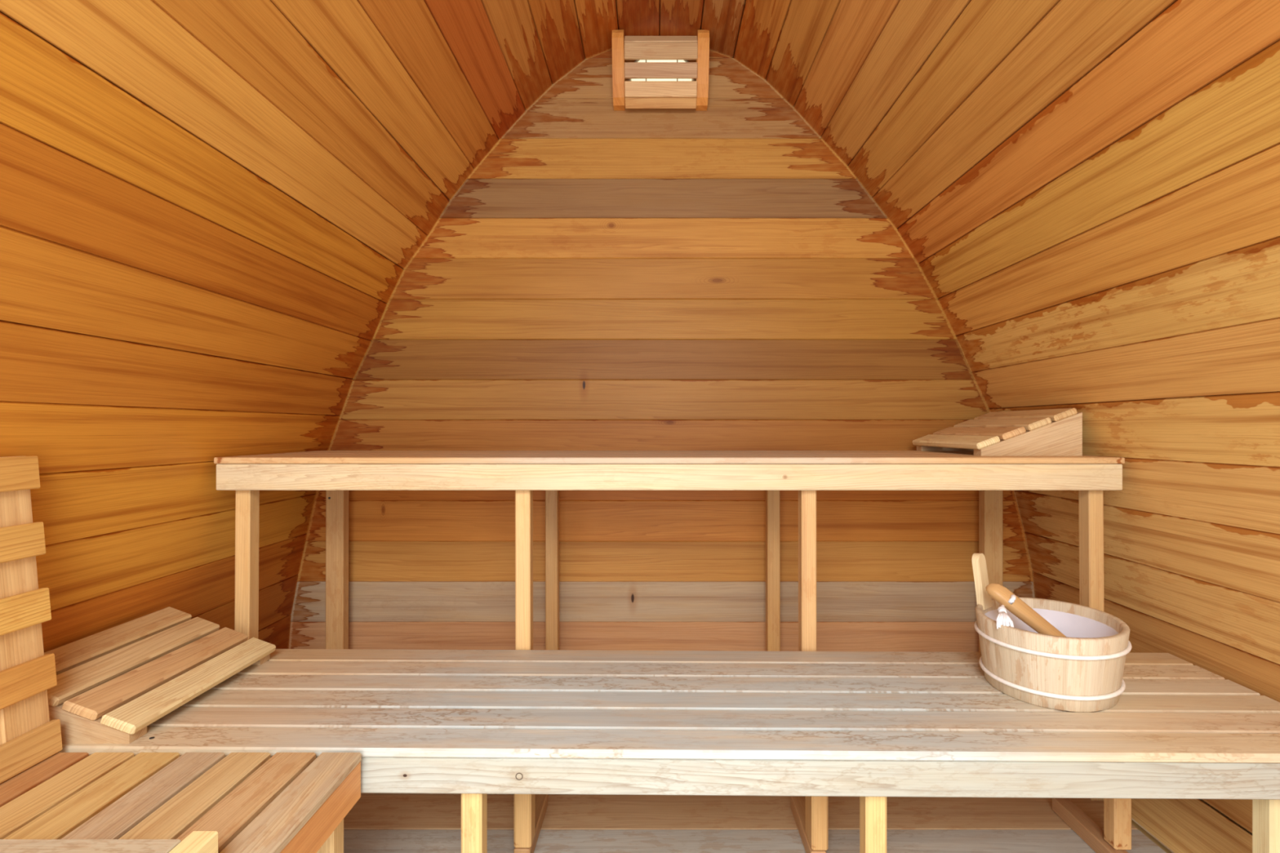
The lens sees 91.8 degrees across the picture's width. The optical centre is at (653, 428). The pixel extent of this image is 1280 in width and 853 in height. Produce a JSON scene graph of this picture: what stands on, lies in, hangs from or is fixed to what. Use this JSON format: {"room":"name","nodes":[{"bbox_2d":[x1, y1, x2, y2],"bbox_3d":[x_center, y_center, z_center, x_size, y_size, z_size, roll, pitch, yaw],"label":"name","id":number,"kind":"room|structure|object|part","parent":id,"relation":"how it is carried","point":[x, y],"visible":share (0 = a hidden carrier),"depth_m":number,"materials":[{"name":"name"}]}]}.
{"room":"sauna","nodes":[
{"label":"sauna","id":0,"kind":"room"},
{"bbox_2d":[0,0,525,652],"bbox_3d":[-0.862,-0.068,0.778,0.849,2.111,2.797,0,0,0],"label":"wall","id":1,"kind":"structure","parent":0,"point":[212,212],"depth_m":1.30,"materials":[{"name":"brown wood"}]},
{"bbox_2d":[480,0,840,110],"bbox_3d":[0.022,-1.227,0.778,0.986,0.272,2.797,0,0,0],"label":"ceiling","id":2,"kind":"structure","parent":0,"point":[540,42],"depth_m":1.93,"materials":[{"name":"brown wood"}]},
{"bbox_2d":[288,48,1035,652],"bbox_3d":[0.032,-0.204,2.148,2.738,2.437,0.050,0,0,0],"label":"wall","id":3,"kind":"structure","parent":0,"point":[719,277],"depth_m":2.12,"materials":[{"name":"brown wood"}]},
{"bbox_2d":[612,29,709,111],"bbox_3d":[0.024,-1.193,2.071,0.318,0.226,0.104,0,0,0],"label":"wall lamp","id":4,"kind":"object","parent":3,"relation":"attached to","point":[661,73],"visible":1,"depth_m":2.04,"materials":[{"name":"brown wood"}]},
{"bbox_3d":[-0.116,-1.197,2.071,0.038,0.218,0.103,0,0,0],"label":"panel","id":5,"kind":"part","parent":4,"relation":"part of","materials":[{"name":"brown wood"}]},
{"bbox_3d":[0.028,-1.195,2.098,0.206,0.160,0.050,0,0,0],"label":"lamp glass","id":6,"kind":"part","parent":4,"relation":"part of","materials":[{"name":"white glass"}]},
{"bbox_3d":[0.164,-1.197,2.071,0.038,0.218,0.103,0,0,0],"label":"panel","id":7,"kind":"part","parent":4,"relation":"part of","materials":[{"name":"brown wood"}]},
{"bbox_2d":[343,793,1165,852],"bbox_3d":[0.022,0.965,0.747,2.255,0.030,2.752,0,0,0],"label":"floor","id":8,"kind":"structure","parent":0,"point":[377,823],"depth_m":1.48,"materials":[{"name":"brown wood"}]},
{"bbox_2d":[0,831,217,852],"bbox_3d":[-0.811,0.726,0.588,0.537,0.448,0.376,0,0,0],"label":"guard rail","id":9,"kind":"object","parent":8,"relation":"on","point":[197,842],"visible":1,"depth_m":0.75,"materials":[{"name":"brown wood"}]},
{"bbox_3d":[-0.829,0.532,0.743,0.502,0.060,0.035,0,0,0],"label":"rail","id":10,"kind":"part","parent":9,"relation":"part of","materials":[{"name":"beige wood"}]},
{"bbox_3d":[-0.559,0.532,0.588,0.033,0.060,0.376,0,0,0],"label":"rail","id":11,"kind":"part","parent":9,"relation":"part of","materials":[{"name":"brown wood"}]},
{"bbox_2d":[0,752,361,852],"bbox_3d":[-0.817,0.755,0.940,0.626,0.390,0.279,0,0,0],"label":"bench","id":12,"kind":"object","parent":8,"relation":"on","point":[255,802],"visible":0.83,"depth_m":0.95,"materials":[{"name":"brown wood"}]},
{"bbox_2d":[0,455,62,783],"bbox_3d":[-1.061,0.304,0.939,0.077,0.513,0.273,0,0,0],"label":"backrest","id":13,"kind":"object","parent":12,"relation":"on","point":[28,737],"visible":1,"depth_m":1.03,"materials":[{"name":"brown wood"}]},
{"bbox_3d":[-0.520,0.610,0.941,0.024,0.066,0.276,0,0,0],"label":"rail","id":14,"kind":"part","parent":12,"relation":"part of","materials":[{"name":"brown wood"}]},
{"bbox_3d":[-0.552,0.763,1.052,0.036,0.373,0.040,0,0,0],"label":"leg","id":15,"kind":"part","parent":12,"relation":"part of","materials":[{"name":"brown wood"}]},
{"bbox_2d":[58,648,1279,852],"bbox_3d":[0.042,0.754,1.322,2.483,0.391,0.491,0,0,1],"label":"bench","id":16,"kind":"object","parent":8,"relation":"on","point":[809,727],"visible":0.69,"depth_m":1.16,"materials":[{"name":"brown wood"}]},
{"bbox_2d":[44,606,275,743],"bbox_3d":[-1.056,0.496,1.301,0.281,0.127,0.415,0,0,0],"label":"headrest cover","id":17,"kind":"object","parent":16,"relation":"on","point":[113,683],"visible":0.91,"depth_m":1.24,"materials":[{"name":"brown wood"}]},
{"bbox_3d":[-0.328,0.764,1.137,0.038,0.372,0.040,0,0,1],"label":"leg","id":18,"kind":"part","parent":16,"relation":"part of","materials":[{"name":"brown wood"}]},
{"bbox_3d":[-0.284,0.746,1.370,0.038,0.336,0.048,0,0,1],"label":"leg","id":19,"kind":"part","parent":16,"relation":"part of","materials":[{"name":"brown wood"}]},
{"bbox_3d":[0.042,0.568,1.320,2.483,0.017,0.488,0,0,1],"label":"seat","id":20,"kind":"part","parent":16,"relation":"part of","materials":[{"name":"beige wood"}]},
{"bbox_3d":[0.040,0.610,1.096,2.465,0.065,0.028,0,0,1],"label":"rail","id":21,"kind":"part","parent":16,"relation":"part of","materials":[{"name":"brown wood"}]},
{"bbox_3d":[0.361,0.746,1.371,0.036,0.336,0.066,0,0,1],"label":"leg","id":22,"kind":"part","parent":16,"relation":"part of","materials":[{"name":"brown wood"}]},
{"bbox_3d":[0.400,0.764,1.127,0.038,0.372,0.040,0,0,1],"label":"leg","id":23,"kind":"part","parent":16,"relation":"part of","materials":[{"name":"brown wood"}]},
{"bbox_2d":[971,553,1131,712],"bbox_3d":[0.858,0.427,1.355,0.296,0.265,0.323,0,0,33],"label":"bucket","id":24,"kind":"object","parent":16,"relation":"on","point":[1081,671],"visible":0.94,"depth_m":1.25,"materials":[{"name":"light wood"},{"name":"white plastic"}]},
{"bbox_3d":[0.773,0.358,1.461,0.048,0.128,0.032,0,0,-41],"label":"handle","id":25,"kind":"part","parent":24,"relation":"part of","materials":[{"name":"beige wood"}]},
{"bbox_2d":[985,583,1066,636],"bbox_3d":[0.844,0.443,1.339,0.261,0.190,0.128,0,0,0],"label":"ladle","id":26,"kind":"object","parent":24,"relation":"in","point":[1008,601],"visible":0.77,"depth_m":1.35,"materials":[{"name":"brown wood"}]},
{"bbox_3d":[0.790,0.376,1.365,0.015,0.020,0.025,0,0,44],"label":"cord","id":27,"kind":"part","parent":26,"relation":"part of","materials":[{"name":"white fabric"}]},
{"bbox_3d":[1.018,0.746,1.359,0.038,0.336,0.038,0,0,1],"label":"leg","id":28,"kind":"part","parent":16,"relation":"part of","materials":[{"name":"brown wood"}]},
{"bbox_3d":[1.129,0.764,1.132,0.038,0.372,0.040,0,0,1],"label":"leg","id":29,"kind":"part","parent":16,"relation":"part of","materials":[{"name":"brown wood"}]},
{"bbox_2d":[213,450,1124,800],"bbox_3d":[0.040,0.511,1.825,2.280,0.877,0.550,0,0,0],"label":"bench","id":30,"kind":"object","parent":8,"relation":"on","point":[336,473],"visible":0.73,"depth_m":1.55,"materials":[{"name":"brown wood"}]},
{"bbox_3d":[-1.050,0.520,1.601,0.044,0.861,0.041,0,0,0],"label":"leg","id":31,"kind":"part","parent":30,"relation":"part of","materials":[{"name":"brown wood"}]},
{"bbox_3d":[-1.045,0.520,2.050,0.060,0.861,0.040,0,0,0],"label":"leg","id":32,"kind":"part","parent":30,"relation":"part of","materials":[{"name":"brown wood"}]},
{"bbox_3d":[-0.333,0.520,1.601,0.039,0.861,0.041,0,0,0],"label":"leg","id":33,"kind":"part","parent":30,"relation":"part of","materials":[{"name":"brown wood"}]},
{"bbox_3d":[-0.334,0.520,2.050,0.042,0.861,0.040,0,0,0],"label":"leg","id":34,"kind":"part","parent":30,"relation":"part of","materials":[{"name":"brown wood"}]},
{"bbox_3d":[0.040,0.080,1.801,2.280,0.016,0.502,0,0,0],"label":"seat","id":35,"kind":"part","parent":30,"relation":"part of","materials":[{"name":"brown wood"}]},
{"bbox_3d":[0.040,0.122,1.565,2.274,0.066,0.025,0,0,0],"label":"rail","id":36,"kind":"part","parent":30,"relation":"part of","materials":[{"name":"brown wood"}]},
{"bbox_3d":[0.395,0.520,2.050,0.042,0.861,0.040,0,0,0],"label":"leg","id":37,"kind":"part","parent":30,"relation":"part of","materials":[{"name":"brown wood"}]},
{"bbox_3d":[0.398,0.520,1.601,0.039,0.861,0.041,0,0,0],"label":"leg","id":38,"kind":"part","parent":30,"relation":"part of","materials":[{"name":"brown wood"}]},
{"bbox_3d":[1.116,0.520,2.050,0.060,0.861,0.040,0,0,0],"label":"leg","id":39,"kind":"part","parent":30,"relation":"part of","materials":[{"name":"brown wood"}]},
{"bbox_2d":[911,408,1082,455],"bbox_3d":[0.995,0.009,1.843,0.281,0.127,0.415,0,0,0],"label":"headrest cover","id":40,"kind":"object","parent":30,"relation":"on","point":[1046,432],"visible":1,"depth_m":1.64,"materials":[{"name":"brown wood"}]},
{"bbox_3d":[1.132,0.520,1.601,0.044,0.861,0.041,0,0,0],"label":"leg","id":41,"kind":"part","parent":30,"relation":"part of","materials":[{"name":"brown wood"}]},
{"bbox_2d":[794,0,1279,852],"bbox_3d":[0.914,-0.074,0.778,0.866,2.122,2.797,0,0,0],"label":"wall","id":42,"kind":"structure","parent":0,"point":[1086,193],"depth_m":1.38,"materials":[{"name":"brown wood"}]}
]}

